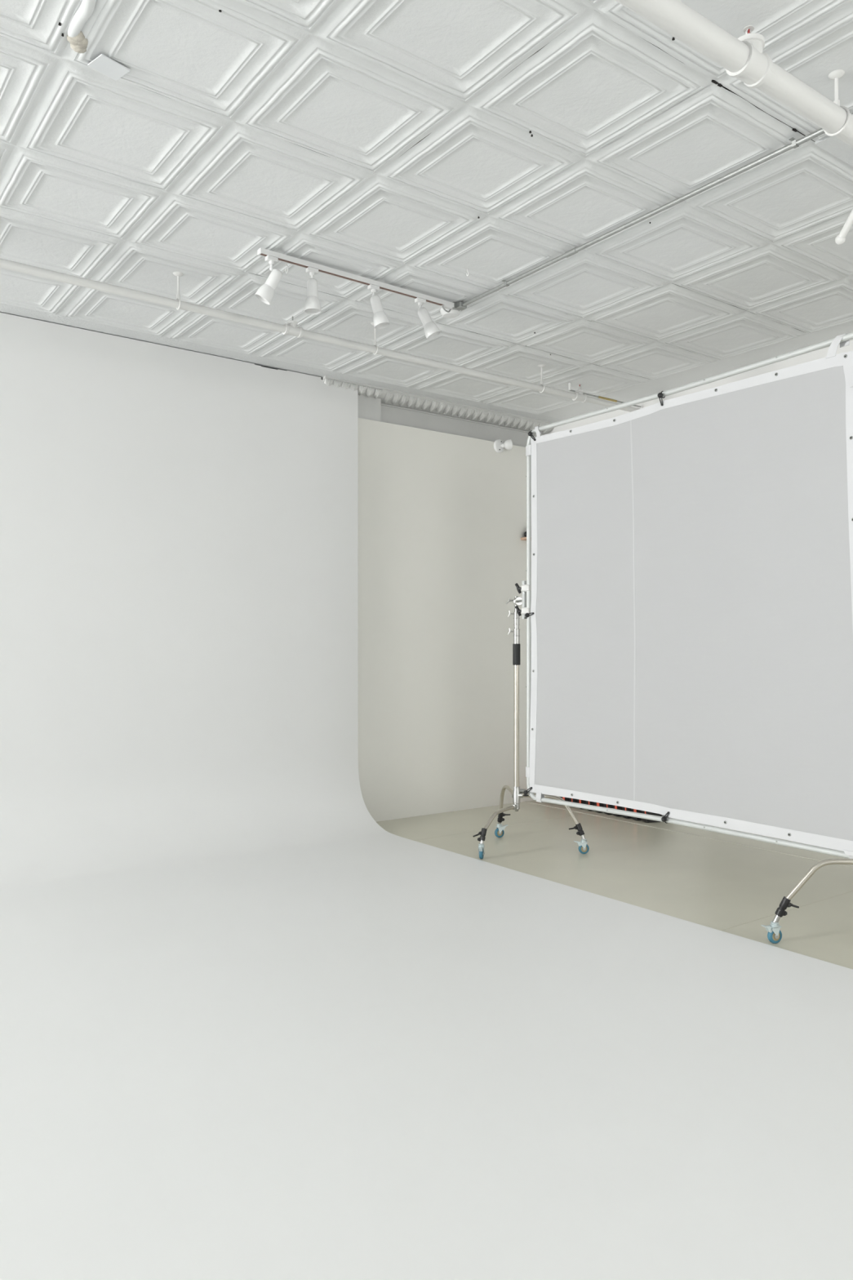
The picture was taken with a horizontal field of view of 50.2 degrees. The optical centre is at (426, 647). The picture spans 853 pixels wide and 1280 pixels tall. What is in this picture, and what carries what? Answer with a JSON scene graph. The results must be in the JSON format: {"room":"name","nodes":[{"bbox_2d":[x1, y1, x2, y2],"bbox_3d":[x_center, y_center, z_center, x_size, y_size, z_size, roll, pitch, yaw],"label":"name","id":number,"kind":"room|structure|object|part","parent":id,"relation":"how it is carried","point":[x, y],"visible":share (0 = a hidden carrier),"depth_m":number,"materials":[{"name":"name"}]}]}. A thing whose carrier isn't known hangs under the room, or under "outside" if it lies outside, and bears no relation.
{"room":"studio","nodes":[
{"label":"studio","id":0,"kind":"room"},
{"bbox_2d":[358,394,381,422],"bbox_3d":[-0.680,-0.320,6.736,0.760,3.260,0.090,0,0,-36],"label":"wall pier","id":1,"kind":"object","parent":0,"point":[370,407],"visible":0.07,"depth_m":6.86,"materials":[{"name":"paint"}]},
{"bbox_2d":[0,0,852,422],"bbox_3d":[-1.813,-2.017,-0.405,15.100,0.187,11.000,0,0,-36],"label":"ceiling","id":2,"kind":"structure","parent":0,"point":[414,145],"depth_m":3.78,"materials":[{"name":"white metal"}]},
{"bbox_3d":[-1.055,-1.927,3.024,0.085,0.004,0.105,0,0,39],"label":"patch plate","id":3,"kind":"part","parent":2,"relation":"part of","materials":[{"name":"white metal"}]},
{"bbox_2d":[0,258,640,412],"bbox_3d":[-4.077,-1.850,2.666,14.580,0.196,0.063,0,0,-36],"label":"pipe","id":4,"kind":"object","parent":2,"relation":"attached to","point":[291,328],"visible":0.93,"depth_m":5.08,"materials":[{"name":"white metal"}]},
{"bbox_3d":[-1.288,-1.937,4.722,0.064,0.022,0.063,0,0,-36],"label":"ceiling plate","id":5,"kind":"part","parent":4,"relation":"part of","materials":[{"name":"white paint"}]},
{"bbox_3d":[-1.288,-1.874,4.722,0.020,0.133,0.020,0,0,-14],"label":"hanger rod","id":6,"kind":"part","parent":4,"relation":"part of","materials":[{"name":"white paint"}]},
{"bbox_3d":[-0.306,-1.874,5.446,0.020,0.133,0.020,0,0,31],"label":"hanger rod","id":7,"kind":"part","parent":4,"relation":"part of","materials":[{"name":"white paint"}]},
{"bbox_3d":[0.792,-1.874,6.256,0.020,0.133,0.020,0,0,31],"label":"hanger rod","id":8,"kind":"part","parent":4,"relation":"part of","materials":[{"name":"white paint"}]},
{"bbox_3d":[0.792,-1.937,6.256,0.064,0.022,0.063,0,0,-36],"label":"ceiling plate","id":9,"kind":"part","parent":4,"relation":"part of","materials":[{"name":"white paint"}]},
{"bbox_2d":[257,247,460,318],"bbox_3d":[-0.325,-1.900,4.802,1.270,0.068,0.131,0,0,-36],"label":"track","id":10,"kind":"object","parent":2,"relation":"attached to","point":[449,310],"visible":0.98,"depth_m":4.74,"materials":[{"name":"white metal"}]},
{"bbox_2d":[254,254,282,304],"bbox_3d":[-0.770,-1.786,4.432,0.132,0.227,0.084,0,0,-12],"label":"spotlight","id":11,"kind":"object","parent":10,"relation":"attached to","point":[265,292],"visible":1,"depth_m":4.40,"materials":[{"name":"white metal"}]},
{"bbox_3d":[-0.790,-1.720,4.427,0.091,0.095,0.088,0,0,-36],"label":"lamp shade","id":12,"kind":"part","parent":11,"relation":"part of","materials":[{"name":"white metal"}]},
{"bbox_2d":[304,266,320,314],"bbox_3d":[-0.570,-1.792,4.560,0.084,0.216,0.084,0,0,-36],"label":"spotlight","id":13,"kind":"object","parent":10,"relation":"hanging from","point":[312,306],"visible":1,"depth_m":4.54,"materials":[{"name":"white metal"}]},
{"bbox_3d":[-0.570,-1.705,4.560,0.077,0.019,0.077,0,0,-36],"label":"bulb","id":14,"kind":"part","parent":13,"relation":"part of","materials":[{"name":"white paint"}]},
{"bbox_3d":[-0.570,-1.719,4.560,0.084,0.071,0.084,0,0,-36],"label":"lamp shade","id":15,"kind":"part","parent":13,"relation":"part of","materials":[{"name":"white metal"}]},
{"bbox_2d":[367,284,390,328],"bbox_3d":[-0.244,-1.789,4.773,0.106,0.220,0.090,0,0,-36],"label":"spotlight","id":16,"kind":"object","parent":10,"relation":"attached to","point":[380,320],"visible":1,"depth_m":4.75,"materials":[{"name":"white metal"}]},
{"bbox_3d":[-0.235,-1.722,4.777,0.086,0.085,0.085,0,0,-36],"label":"lamp shade","id":17,"kind":"part","parent":16,"relation":"part of","materials":[{"name":"white metal"}]},
{"bbox_3d":[-0.235,-1.706,4.778,0.075,0.030,0.076,0,0,-36],"label":"bulb","id":18,"kind":"part","parent":16,"relation":"part of","materials":[{"name":"white glass"}]},
{"bbox_2d":[414,297,440,339],"bbox_3d":[0.008,-1.791,4.963,0.140,0.217,0.084,0,0,9],"label":"spotlight","id":19,"kind":"object","parent":10,"relation":"attached to","point":[431,329],"visible":1,"depth_m":4.93,"materials":[{"name":"white metal"}]},
{"bbox_3d":[0.034,-1.729,4.957,0.090,0.093,0.087,0,0,-36],"label":"lamp shade","id":20,"kind":"part","parent":19,"relation":"part of","materials":[{"name":"white metal"}]},
{"bbox_2d":[568,382,641,407],"bbox_3d":[1.361,-1.907,6.892,0.790,0.062,0.019,0,0,-36],"label":"rod","id":21,"kind":"object","parent":2,"relation":"attached to","point":[570,384],"visible":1,"depth_m":6.85,"materials":[{"name":"metal"}]},
{"bbox_3d":[1.365,-1.885,6.895,0.780,0.012,0.011,0,0,-36],"label":"rod","id":22,"kind":"part","parent":21,"relation":"part of","materials":[{"name":"metal"}]},
{"bbox_2d":[456,112,852,310],"bbox_3d":[2.702,-1.913,1.694,0.064,0.034,8.500,0,0,-36],"label":"conduit","id":23,"kind":"object","parent":2,"relation":"attached to","point":[460,305],"visible":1,"depth_m":3.98,"materials":[{"name":"metal"}]},
{"bbox_2d":[615,0,852,147],"bbox_3d":[-2.350,-1.841,0.323,14.580,0.214,0.094,0,0,-36],"label":"pipe","id":24,"kind":"object","parent":2,"relation":"attached to","point":[743,58],"visible":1,"depth_m":2.74,"materials":[{"name":"white metal"}]},
{"bbox_3d":[1.388,-1.883,3.080,0.020,0.114,0.020,0,0,-14],"label":"hanger rod","id":25,"kind":"part","parent":24,"relation":"part of","materials":[{"name":"white paint"}]},
{"bbox_3d":[1.388,-1.937,3.080,0.060,0.022,0.059,0,0,-36],"label":"ceiling plate","id":26,"kind":"part","parent":24,"relation":"part of","materials":[{"name":"white paint"}]},
{"bbox_2d":[835,208,852,244],"bbox_3d":[1.761,-1.813,3.610,0.079,0.268,0.406,0,0,-5],"label":"pipe stub","id":27,"kind":"object","parent":2,"relation":"hanging from","point":[840,239],"visible":1,"depth_m":3.75,"materials":[{"name":"white paint"}]},
{"bbox_2d":[381,404,541,447],"bbox_3d":[-4.875,-0.330,3.748,14.600,3.280,0.120,0,0,-36],"label":"wall","id":28,"kind":"structure","parent":0,"point":[389,415],"depth_m":7.41,"materials":[{"name":"paint"}]},
{"bbox_2d":[320,375,553,435],"bbox_3d":[0.149,-1.909,7.288,2.310,0.082,0.184,0,0,-36],"label":"crown molding","id":29,"kind":"structure","parent":28,"relation":"attached to","point":[392,398],"depth_m":7.24,"materials":[{"name":"paint"}]},
{"bbox_2d":[376,800,852,968],"bbox_3d":[-1.813,1.364,-0.405,15.200,0.112,11.100,0,0,-36],"label":"floor","id":30,"kind":"structure","parent":0,"point":[734,885],"depth_m":5.46,"materials":[{"name":"beige concrete"}]},
{"bbox_2d":[0,312,852,1279],"bbox_3d":[-2.552,-0.317,-1.101,12.585,3.254,10.257,0,0,-36],"label":"cove","id":31,"kind":"object","parent":30,"relation":"on","point":[252,1026],"visible":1,"depth_m":3.78,"materials":[{"name":"white paint"}]},
{"bbox_2d":[358,417,536,822],"bbox_3d":[0.159,-0.198,7.270,2.315,3.016,0.044,0,0,-36],"label":"wall panel","id":32,"kind":"object","parent":30,"relation":"on","point":[442,516],"visible":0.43,"depth_m":7.18,"materials":[{"name":"white paint"}]},
{"bbox_2d":[493,439,512,453],"bbox_3d":[0.634,-1.675,7.557,0.155,0.112,0.089,0,0,1],"label":"wall lamp","id":33,"kind":"object","parent":32,"relation":"attached to","point":[499,445],"visible":1,"depth_m":7.53,"materials":[{"name":"white plastic"}]},
{"bbox_3d":[0.609,-1.675,7.558,0.112,0.112,0.027,0,0,-36],"label":"plate","id":34,"kind":"part","parent":33,"relation":"part of","materials":[{"name":"white ceramic"}]},
{"bbox_2d":[473,595,589,858],"bbox_3d":[0.540,0.487,5.870,0.695,1.646,0.742,0,0,-36],"label":"stand","id":35,"kind":"object","parent":30,"relation":"on","point":[517,793],"visible":0.95,"depth_m":5.94,"materials":[{"name":"silver metal"}]},
{"bbox_3d":[0.469,1.086,5.806,0.024,0.117,0.356,0,0,38],"label":"leg","id":36,"kind":"part","parent":35,"relation":"part of","materials":[{"name":"silver metal"}]},
{"bbox_3d":[0.547,1.032,6.118,0.024,0.209,0.300,0,0,-15],"label":"leg","id":37,"kind":"part","parent":35,"relation":"part of","materials":[{"name":"silver metal"}]},
{"bbox_3d":[0.789,1.039,5.872,0.400,0.184,0.024,0,0,24],"label":"leg","id":38,"kind":"part","parent":35,"relation":"part of","materials":[{"name":"silver metal"}]},
{"bbox_2d":[515,332,852,858],"bbox_3d":[1.297,-0.222,4.926,0.089,2.378,2.379,0,0,-36],"label":"screen frame","id":39,"kind":"object","parent":35,"relation":"attached to","point":[526,588],"visible":0.99,"depth_m":5.19,"materials":[{"name":"white metal"}]},
{"bbox_3d":[0.597,-0.237,5.858,0.057,0.070,0.026,0,0,23],"label":"wing knob","id":40,"kind":"part","parent":39,"relation":"part of","materials":[{"name":"black plastic"}]},
{"bbox_3d":[0.597,-0.382,5.858,0.057,0.070,0.026,0,0,23],"label":"wing knob","id":41,"kind":"part","parent":39,"relation":"part of","materials":[{"name":"black plastic"}]},
{"bbox_2d":[523,786,532,795],"bbox_3d":[0.637,0.913,5.782,0.047,0.068,0.102,0,0,-9],"label":"ball bungee","id":42,"kind":"object","parent":39,"relation":"attached to","point":[526,792],"visible":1,"depth_m":5.76,"materials":[{"name":"black plastic"}]},
{"bbox_3d":[0.651,-0.209,5.793,0.028,2.175,0.028,0,0,-36],"label":"rail","id":43,"kind":"part","parent":39,"relation":"part of","materials":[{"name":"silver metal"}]},
{"bbox_2d":[524,612,533,618],"bbox_3d":[0.646,-0.204,5.770,0.048,0.036,0.104,0,0,-10],"label":"ball bungee","id":44,"kind":"object","parent":39,"relation":"attached to","point":[526,615],"visible":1,"depth_m":5.75,"materials":[{"name":"black plastic"}]},
{"bbox_2d":[528,430,535,440],"bbox_3d":[0.664,-1.338,5.745,0.047,0.080,0.070,0,0,1],"label":"ball bungee","id":45,"kind":"object","parent":39,"relation":"attached to","point":[530,433],"visible":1,"depth_m":5.73,"materials":[{"name":"black plastic"}]},
{"bbox_2d":[657,391,665,405],"bbox_3d":[1.282,-1.360,4.970,0.030,0.088,0.064,0,0,32],"label":"ball bungee","id":46,"kind":"object","parent":39,"relation":"attached to","point":[660,394],"visible":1,"depth_m":4.95,"materials":[{"name":"black plastic"}]},
{"bbox_2d":[661,811,669,823],"bbox_3d":[1.299,0.922,4.948,0.043,0.071,0.059,0,0,14],"label":"ball bungee","id":47,"kind":"object","parent":39,"relation":"attached to","point":[664,819],"visible":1,"depth_m":4.92,"materials":[{"name":"black plastic"}]},
{"bbox_2d":[525,333,852,858],"bbox_3d":[1.319,-0.221,4.883,0.063,2.379,2.291,0,0,-36],"label":"diffusion scrim","id":48,"kind":"object","parent":39,"relation":"attached to","point":[691,604],"visible":1,"depth_m":4.71,"materials":[{"name":"grey fabric"}]},
{"bbox_3d":[1.331,0.942,4.893,0.073,0.050,2.107,0,0,-36],"label":"rail","id":49,"kind":"part","parent":39,"relation":"part of","materials":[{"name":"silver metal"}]},
{"bbox_3d":[1.331,-1.384,4.893,0.073,0.050,2.107,0,0,-36],"label":"rail","id":50,"kind":"part","parent":39,"relation":"part of","materials":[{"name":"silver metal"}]},
{"bbox_2d":[560,796,568,801],"bbox_3d":[1.195,1.189,7.586,0.133,0.243,0.100,0,0,-14],"label":"case","id":51,"kind":"object","parent":30,"relation":"on","point":[562,797],"visible":0.02,"depth_m":7.54,"materials":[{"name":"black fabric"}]},
{"bbox_2d":[568,797,577,807],"bbox_3d":[1.249,1.189,7.510,0.133,0.243,0.088,0,0,-15],"label":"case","id":52,"kind":"object","parent":30,"relation":"on","point":[573,800],"visible":0.02,"depth_m":7.46,"materials":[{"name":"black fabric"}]},
{"bbox_2d":[577,799,586,808],"bbox_3d":[1.305,1.189,7.423,0.133,0.243,0.097,0,0,-12],"label":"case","id":53,"kind":"object","parent":30,"relation":"on","point":[583,802],"visible":0.04,"depth_m":7.38,"materials":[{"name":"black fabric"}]},
{"bbox_2d":[586,800,594,810],"bbox_3d":[1.360,1.189,7.346,0.133,0.243,0.088,0,0,-14],"label":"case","id":54,"kind":"object","parent":30,"relation":"on","point":[588,802],"visible":0.06,"depth_m":7.30,"materials":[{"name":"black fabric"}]},
{"bbox_2d":[594,802,604,813],"bbox_3d":[1.417,1.189,7.258,0.133,0.243,0.100,0,0,-15],"label":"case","id":55,"kind":"object","parent":30,"relation":"on","point":[597,804],"visible":0.07,"depth_m":7.21,"materials":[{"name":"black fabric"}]},
{"bbox_2d":[603,803,613,814],"bbox_3d":[1.471,1.189,7.182,0.133,0.243,0.088,0,0,-16],"label":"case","id":56,"kind":"object","parent":30,"relation":"on","point":[608,806],"visible":0.08,"depth_m":7.13,"materials":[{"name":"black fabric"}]},
{"bbox_2d":[612,804,622,816],"bbox_3d":[1.527,1.189,7.095,0.133,0.243,0.097,0,0,-12],"label":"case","id":57,"kind":"object","parent":30,"relation":"on","point":[618,807],"visible":0.09,"depth_m":7.05,"materials":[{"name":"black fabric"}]},
{"bbox_2d":[622,806,631,818],"bbox_3d":[1.582,1.189,7.018,0.133,0.243,0.088,0,0,-15],"label":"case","id":58,"kind":"object","parent":30,"relation":"on","point":[623,808],"visible":0.09,"depth_m":6.97,"materials":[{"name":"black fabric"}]},
{"bbox_2d":[631,808,641,820],"bbox_3d":[1.639,1.189,6.930,0.133,0.243,0.100,0,0,-13],"label":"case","id":59,"kind":"object","parent":30,"relation":"on","point":[633,810],"visible":0.11,"depth_m":6.88,"materials":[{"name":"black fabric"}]},
{"bbox_2d":[641,810,662,822],"bbox_3d":[1.693,1.189,6.853,0.133,0.243,0.088,0,0,-15],"label":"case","id":60,"kind":"object","parent":30,"relation":"on","point":[646,820],"visible":0.16,"depth_m":6.81,"materials":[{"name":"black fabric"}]},
{"bbox_2d":[761,858,852,943],"bbox_3d":[1.992,0.487,3.959,0.914,1.646,0.821,0,0,35],"label":"stand","id":61,"kind":"object","parent":30,"relation":"on","point":[775,934],"visible":1,"depth_m":4.01,"materials":[{"name":"silver metal"}]},
{"bbox_3d":[1.556,1.192,4.030,0.047,0.066,0.022,0,0,14],"label":"caster stem","id":62,"kind":"part","parent":61,"relation":"part of","materials":[{"name":"silver metal"}]},
{"bbox_3d":[1.822,1.018,3.964,0.484,0.199,0.024,0,0,14],"label":"leg","id":63,"kind":"part","parent":61,"relation":"part of","materials":[{"name":"silver metal"}]},
{"bbox_2d":[544,340,852,846],"bbox_3d":[4.111,-0.330,3.962,0.120,3.280,10.500,0,0,-36],"label":"wall","id":64,"kind":"structure","parent":0,"point":[820,353],"depth_m":6.50,"materials":[{"name":"white paint"}]}
]}

